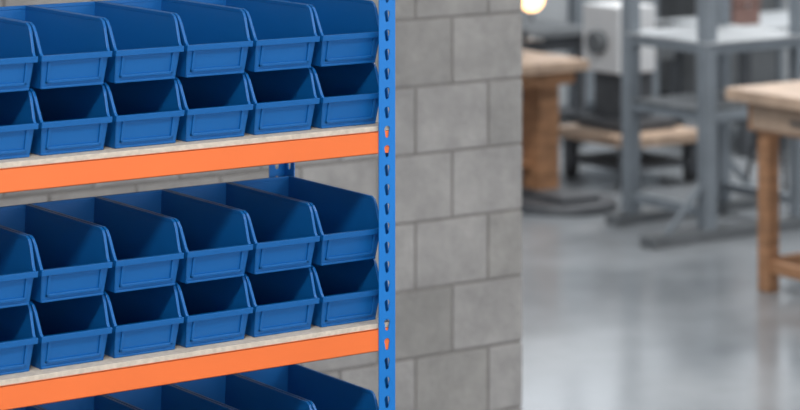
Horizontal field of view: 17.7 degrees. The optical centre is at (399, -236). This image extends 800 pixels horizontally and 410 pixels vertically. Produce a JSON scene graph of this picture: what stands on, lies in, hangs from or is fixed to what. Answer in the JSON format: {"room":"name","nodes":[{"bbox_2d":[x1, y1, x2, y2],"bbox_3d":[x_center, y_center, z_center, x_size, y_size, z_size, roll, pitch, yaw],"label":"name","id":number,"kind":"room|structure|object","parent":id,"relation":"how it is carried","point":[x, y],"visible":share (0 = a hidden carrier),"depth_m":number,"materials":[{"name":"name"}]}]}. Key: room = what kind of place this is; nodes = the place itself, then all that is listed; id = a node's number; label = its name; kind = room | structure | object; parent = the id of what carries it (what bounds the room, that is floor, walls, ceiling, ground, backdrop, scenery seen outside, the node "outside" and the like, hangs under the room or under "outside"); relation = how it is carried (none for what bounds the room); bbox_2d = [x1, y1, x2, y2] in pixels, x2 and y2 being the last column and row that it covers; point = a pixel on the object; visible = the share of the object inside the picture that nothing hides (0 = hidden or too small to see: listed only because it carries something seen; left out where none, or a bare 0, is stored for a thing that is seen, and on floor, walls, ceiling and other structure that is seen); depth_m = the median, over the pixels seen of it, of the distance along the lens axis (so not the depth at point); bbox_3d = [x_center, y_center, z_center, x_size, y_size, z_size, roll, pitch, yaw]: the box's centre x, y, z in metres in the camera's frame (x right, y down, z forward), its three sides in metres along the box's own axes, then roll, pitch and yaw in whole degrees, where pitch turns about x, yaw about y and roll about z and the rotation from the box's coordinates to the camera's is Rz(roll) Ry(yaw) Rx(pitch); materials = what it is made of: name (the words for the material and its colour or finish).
{"room":"workshop","nodes":[
{"label":"workshop","id":0,"kind":"room"},
{"bbox_2d":[0,0,521,409],"bbox_3d":[-2.521,0.355,5.905,6.932,4.290,0.191,0,0,-35],"label":"wall","id":1,"kind":"structure","parent":0,"point":[458,63],"depth_m":7.66,"materials":[{"name":"concrete"}]},
{"bbox_2d":[521,119,799,409],"bbox_3d":[2.190,2.550,8.808,18.000,0.100,17.700,0,0,-35],"label":"floor","id":2,"kind":"structure","parent":0,"point":[610,322],"depth_m":11.77,"materials":[{"name":"concrete"}]},
{"bbox_2d":[0,0,394,409],"bbox_3d":[-0.583,1.375,4.852,1.122,2.250,0.404,0,0,-35],"label":"shelving rack","id":3,"kind":"object","parent":2,"relation":"on","point":[36,386],"visible":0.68,"depth_m":4.80,"materials":[{"name":"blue metal"}]},
{"bbox_2d":[0,304,37,374],"bbox_3d":[-0.803,1.024,4.688,0.148,0.118,0.349,0,0,-35],"label":"storage bin","id":4,"kind":"object","parent":3,"relation":"on","point":[18,337],"visible":1,"depth_m":4.60,"materials":[{"name":"blue plastic"}]},
{"bbox_2d":[0,227,37,308],"bbox_3d":[-0.803,0.905,4.686,0.148,0.118,0.349,0,0,-35],"label":"storage bin","id":5,"kind":"object","parent":4,"relation":"on","point":[18,271],"visible":1,"depth_m":4.61,"materials":[{"name":"blue plastic"}]},
{"bbox_2d":[0,90,38,159],"bbox_3d":[-0.802,0.641,4.687,0.148,0.118,0.349,0,0,-35],"label":"storage bin","id":6,"kind":"object","parent":3,"relation":"on","point":[18,124],"visible":1,"depth_m":4.59,"materials":[{"name":"blue plastic"}]},
{"bbox_2d":[0,18,37,92],"bbox_3d":[-0.803,0.522,4.687,0.148,0.118,0.349,0,0,-35],"label":"storage bin","id":7,"kind":"object","parent":6,"relation":"on","point":[17,51],"visible":1,"depth_m":4.60,"materials":[{"name":"blue plastic"}]},
{"bbox_2d":[29,294,111,368],"bbox_3d":[-0.680,1.024,4.774,0.148,0.118,0.349,0,0,-35],"label":"storage bin","id":8,"kind":"object","parent":3,"relation":"on","point":[70,331],"visible":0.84,"depth_m":4.67,"materials":[{"name":"blue plastic"}]},
{"bbox_2d":[0,204,112,302],"bbox_3d":[-0.680,0.905,4.773,0.148,0.118,0.349,0,0,-35],"label":"storage bin","id":9,"kind":"object","parent":8,"relation":"on","point":[72,261],"visible":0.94,"depth_m":4.75,"materials":[{"name":"blue plastic"}]},
{"bbox_2d":[29,84,112,155],"bbox_3d":[-0.680,0.641,4.774,0.148,0.118,0.349,0,0,-35],"label":"storage bin","id":10,"kind":"object","parent":3,"relation":"on","point":[70,119],"visible":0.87,"depth_m":4.67,"materials":[{"name":"blue plastic"}]},
{"bbox_2d":[0,5,111,88],"bbox_3d":[-0.680,0.522,4.774,0.148,0.118,0.349,0,0,-35],"label":"storage bin","id":11,"kind":"object","parent":10,"relation":"on","point":[72,49],"visible":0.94,"depth_m":4.71,"materials":[{"name":"blue plastic"}]},
{"bbox_2d":[103,79,184,148],"bbox_3d":[-0.557,0.641,4.859,0.148,0.118,0.349,0,0,-35],"label":"storage bin","id":12,"kind":"object","parent":3,"relation":"on","point":[144,113],"visible":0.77,"depth_m":4.75,"materials":[{"name":"blue plastic"}]},
{"bbox_2d":[28,1,183,82],"bbox_3d":[-0.557,0.522,4.859,0.148,0.118,0.349,0,0,-35],"label":"storage bin","id":13,"kind":"object","parent":12,"relation":"on","point":[144,44],"visible":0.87,"depth_m":4.80,"materials":[{"name":"blue plastic"}]},
{"bbox_2d":[104,285,183,357],"bbox_3d":[-0.558,1.024,4.860,0.148,0.118,0.349,0,0,-35],"label":"storage bin","id":14,"kind":"object","parent":3,"relation":"on","point":[143,321],"visible":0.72,"depth_m":4.76,"materials":[{"name":"blue plastic"}]},
{"bbox_2d":[28,196,183,292],"bbox_3d":[-0.558,0.905,4.860,0.148,0.118,0.349,0,0,-35],"label":"storage bin","id":15,"kind":"object","parent":14,"relation":"on","point":[144,250],"visible":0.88,"depth_m":4.84,"materials":[{"name":"blue plastic"}]},
{"bbox_2d":[175,276,252,347],"bbox_3d":[-0.435,1.024,4.945,0.148,0.118,0.349,0,0,-35],"label":"storage bin","id":16,"kind":"object","parent":3,"relation":"on","point":[213,311],"visible":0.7,"depth_m":4.84,"materials":[{"name":"blue plastic"}]},
{"bbox_2d":[97,189,252,283],"bbox_3d":[-0.434,0.905,4.945,0.148,0.118,0.349,0,0,-35],"label":"storage bin","id":17,"kind":"object","parent":16,"relation":"on","point":[215,244],"visible":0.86,"depth_m":4.92,"materials":[{"name":"blue plastic"}]},
{"bbox_2d":[175,73,252,141],"bbox_3d":[-0.434,0.641,4.945,0.148,0.118,0.349,0,0,-35],"label":"storage bin","id":18,"kind":"object","parent":3,"relation":"on","point":[215,106],"visible":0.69,"depth_m":4.84,"materials":[{"name":"blue plastic"}]},
{"bbox_2d":[98,0,252,77],"bbox_3d":[-0.435,0.522,4.946,0.148,0.118,0.349,0,0,-35],"label":"storage bin","id":19,"kind":"object","parent":18,"relation":"on","point":[215,39],"visible":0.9,"depth_m":4.89,"materials":[{"name":"blue plastic"}]},
{"bbox_2d":[244,68,319,134],"bbox_3d":[-0.312,0.641,5.032,0.148,0.118,0.349,0,0,-35],"label":"storage bin","id":20,"kind":"object","parent":3,"relation":"on","point":[282,100],"visible":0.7,"depth_m":4.93,"materials":[{"name":"blue plastic"}]},
{"bbox_2d":[185,0,319,71],"bbox_3d":[-0.312,0.522,5.032,0.148,0.118,0.349,0,0,-35],"label":"storage bin","id":21,"kind":"object","parent":20,"relation":"on","point":[283,34],"visible":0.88,"depth_m":4.96,"materials":[{"name":"blue plastic"}]},
{"bbox_2d":[244,267,319,336],"bbox_3d":[-0.312,1.024,5.032,0.148,0.118,0.349,0,0,-35],"label":"storage bin","id":22,"kind":"object","parent":3,"relation":"on","point":[285,301],"visible":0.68,"depth_m":4.93,"materials":[{"name":"blue plastic"}]},
{"bbox_2d":[163,182,319,273],"bbox_3d":[-0.311,0.905,5.031,0.148,0.118,0.349,0,0,-35],"label":"storage bin","id":23,"kind":"object","parent":22,"relation":"on","point":[283,236],"visible":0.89,"depth_m":5.01,"materials":[{"name":"blue plastic"}]},
{"bbox_2d":[310,63,378,128],"bbox_3d":[-0.188,0.641,5.117,0.148,0.118,0.349,0,0,-35],"label":"storage bin","id":24,"kind":"object","parent":3,"relation":"on","point":[348,95],"visible":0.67,"depth_m":5.01,"materials":[{"name":"blue plastic"}]},
{"bbox_2d":[278,0,378,66],"bbox_3d":[-0.189,0.522,5.118,0.148,0.118,0.349,0,0,-35],"label":"storage bin","id":25,"kind":"object","parent":24,"relation":"on","point":[348,30],"visible":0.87,"depth_m":5.02,"materials":[{"name":"blue plastic"}]},
{"bbox_2d":[310,259,378,326],"bbox_3d":[-0.189,1.024,5.117,0.148,0.118,0.349,0,0,-35],"label":"storage bin","id":26,"kind":"object","parent":3,"relation":"on","point":[348,292],"visible":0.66,"depth_m":5.01,"materials":[{"name":"blue plastic"}]},
{"bbox_2d":[228,176,378,265],"bbox_3d":[-0.189,0.905,5.117,0.148,0.118,0.349,0,0,-35],"label":"storage bin","id":27,"kind":"object","parent":26,"relation":"on","point":[346,221],"visible":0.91,"depth_m":5.09,"materials":[{"name":"blue plastic"}]},
{"bbox_3d":[-0.189,1.407,5.118,0.148,0.118,0.349,0,0,-35],"label":"storage bin","id":28,"kind":"object","parent":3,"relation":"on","visible":0},
{"bbox_2d":[236,364,378,409],"bbox_3d":[-0.189,1.288,5.118,0.148,0.118,0.349,0,0,-35],"label":"storage bin","id":29,"kind":"object","parent":28,"relation":"on","point":[323,391],"visible":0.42,"depth_m":5.19,"materials":[{"name":"blue plastic"}]},
{"bbox_3d":[-0.312,1.407,5.031,0.148,0.118,0.349,0,0,-35],"label":"storage bin","id":30,"kind":"object","parent":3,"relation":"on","visible":0},
{"bbox_2d":[171,374,311,409],"bbox_3d":[-0.312,1.288,5.032,0.148,0.118,0.349,0,0,-35],"label":"storage bin","id":31,"kind":"object","parent":30,"relation":"on","point":[233,391],"visible":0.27,"depth_m":5.14,"materials":[{"name":"blue plastic"}]},
{"bbox_3d":[-0.435,1.407,4.946,0.148,0.118,0.349,0,0,-35],"label":"storage bin","id":32,"kind":"object","parent":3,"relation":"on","visible":0},
{"bbox_2d":[104,384,233,409],"bbox_3d":[-0.434,1.288,4.945,0.148,0.118,0.349,0,0,-35],"label":"storage bin","id":33,"kind":"object","parent":32,"relation":"on","point":[164,397],"visible":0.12,"depth_m":5.08,"materials":[{"name":"blue plastic"}]},
{"bbox_3d":[-0.558,1.407,4.860,0.148,0.118,0.349,0,0,-35],"label":"storage bin","id":34,"kind":"object","parent":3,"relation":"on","visible":0},
{"bbox_2d":[35,395,137,409],"bbox_3d":[-0.558,1.288,4.859,0.148,0.118,0.349,0,0,-35],"label":"storage bin","id":35,"kind":"object","parent":34,"relation":"on","point":[101,402],"visible":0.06,"depth_m":5.00,"materials":[{"name":"blue plastic"}]},
{"bbox_3d":[-0.680,1.407,4.773,0.148,0.118,0.349,0,0,-35],"label":"storage bin","id":36,"kind":"object","parent":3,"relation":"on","visible":0},
{"bbox_2d":[10,406,41,409],"bbox_3d":[-0.680,1.288,4.773,0.148,0.118,0.349,0,0,-35],"label":"storage bin","id":37,"kind":"object","parent":36,"relation":"on","point":[29,407],"visible":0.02,"depth_m":4.94,"materials":[{"name":"blue plastic"}]},
{"bbox_2d":[521,0,568,121],"bbox_3d":[0.723,1.700,17.947,0.800,1.600,0.525,0,0,-35],"label":"cabinet","id":38,"kind":"object","parent":2,"relation":"on","point":[552,10],"visible":0.06,"depth_m":17.91,"materials":[{"name":"metal"}]},
{"bbox_2d":[522,19,585,145],"bbox_3d":[0.415,2.110,16.660,1.700,0.780,0.600,0,0,-35],"label":"workbench","id":39,"kind":"object","parent":2,"relation":"on","point":[556,36],"visible":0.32,"depth_m":16.86,"materials":[{"name":"grey metal"}]},
{"bbox_2d":[521,50,617,216],"bbox_3d":[0.606,2.085,14.750,0.875,0.830,1.348,0,0,-35],"label":"pedestal table","id":40,"kind":"object","parent":2,"relation":"on","point":[542,73],"visible":0.39,"depth_m":14.64,"materials":[{"name":"brown wood"}]},
{"bbox_2d":[522,28,542,43],"bbox_3d":[0.612,1.589,14.723,0.380,0.160,0.200,0,0,-35],"label":"vise","id":41,"kind":"object","parent":40,"relation":"on","point":[525,31],"visible":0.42,"depth_m":14.72,"materials":[{"name":"grey metal"}]},
{"bbox_2d":[563,0,658,120],"bbox_3d":[1.403,1.700,18.423,0.800,1.600,0.525,0,0,-35],"label":"cabinet","id":42,"kind":"object","parent":2,"relation":"on","point":[575,6],"visible":0.12,"depth_m":18.07,"materials":[{"name":"grey metal"}]},
{"bbox_2d":[559,123,696,186],"bbox_3d":[1.386,2.345,15.509,0.630,0.310,0.700,0,0,-35],"label":"table","id":43,"kind":"object","parent":2,"relation":"on","point":[572,134],"visible":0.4,"depth_m":15.39,"materials":[{"name":"brown wood"}]},
{"bbox_2d":[578,1,675,133],"bbox_3d":[1.370,1.815,15.540,0.540,0.749,0.430,0,0,-35],"label":"machine","id":44,"kind":"object","parent":43,"relation":"on","point":[601,20],"visible":0.72,"depth_m":15.42,"materials":[{"name":"metal"}]},
{"bbox_2d":[605,0,799,249],"bbox_3d":[1.700,1.525,13.971,1.480,1.950,0.720,0,0,-35],"label":"rack","id":45,"kind":"object","parent":2,"relation":"on","point":[713,38],"visible":0.85,"depth_m":13.86,"materials":[{"name":"grey metal"}]},
{"bbox_2d":[659,0,776,95],"bbox_3d":[2.345,1.700,19.082,0.800,1.600,0.525,0,0,-35],"label":"cabinet","id":46,"kind":"object","parent":2,"relation":"on","point":[764,62],"visible":0.1,"depth_m":18.92,"materials":[{"name":"grey metal"}]},
{"bbox_2d":[665,10,788,157],"bbox_3d":[2.775,2.090,17.213,2.000,0.820,0.800,0,0,-35],"label":"workbench","id":47,"kind":"object","parent":2,"relation":"on","point":[774,20],"visible":0.3,"depth_m":16.72,"materials":[{"name":"metal"}]},
{"bbox_2d":[731,0,760,25],"bbox_3d":[2.181,1.554,16.684,0.230,0.250,0.237,0,0,-35],"label":"toolbox","id":48,"kind":"object","parent":47,"relation":"on","point":[743,12],"visible":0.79,"depth_m":16.58,"materials":[{"name":"brown ceramic"}]},
{"bbox_2d":[726,81,799,292],"bbox_3d":[2.418,2.020,11.812,0.880,0.960,1.760,0,0,-35],"label":"wooden workbench","id":49,"kind":"object","parent":2,"relation":"on","point":[773,108],"visible":1,"depth_m":12.19,"materials":[{"name":"brown wood"}]},
{"bbox_2d":[743,131,788,188],"bbox_3d":[2.201,2.231,14.981,0.336,0.543,0.336,0,0,-26],"label":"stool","id":50,"kind":"object","parent":2,"relation":"on","point":[783,155],"visible":0.32,"depth_m":15.04,"materials":[{"name":"grey metal"}]},
{"bbox_2d":[777,0,788,82],"bbox_3d":[3.025,1.700,19.558,0.800,1.600,0.525,0,0,-35],"label":"cabinet","id":51,"kind":"object","parent":2,"relation":"on","point":[782,5],"visible":0.02,"depth_m":19.15,"materials":[{"name":"metal"}]},
{"bbox_3d":[2.190,-1.850,8.808,18.000,0.100,17.700,0,0,-35],"label":"ceiling","id":52,"kind":"structure","parent":0,"visible":0},
{"bbox_2d":[522,0,544,11],"bbox_3d":[0.512,-0.419,10.001,0.104,2.762,0.104,0,0,-35],"label":"pendant lamp","id":53,"kind":"object","parent":52,"relation":"hanging from","point":[527,5],"visible":0.92,"depth_m":9.96,"materials":[{"name":"white glass"}]}
]}

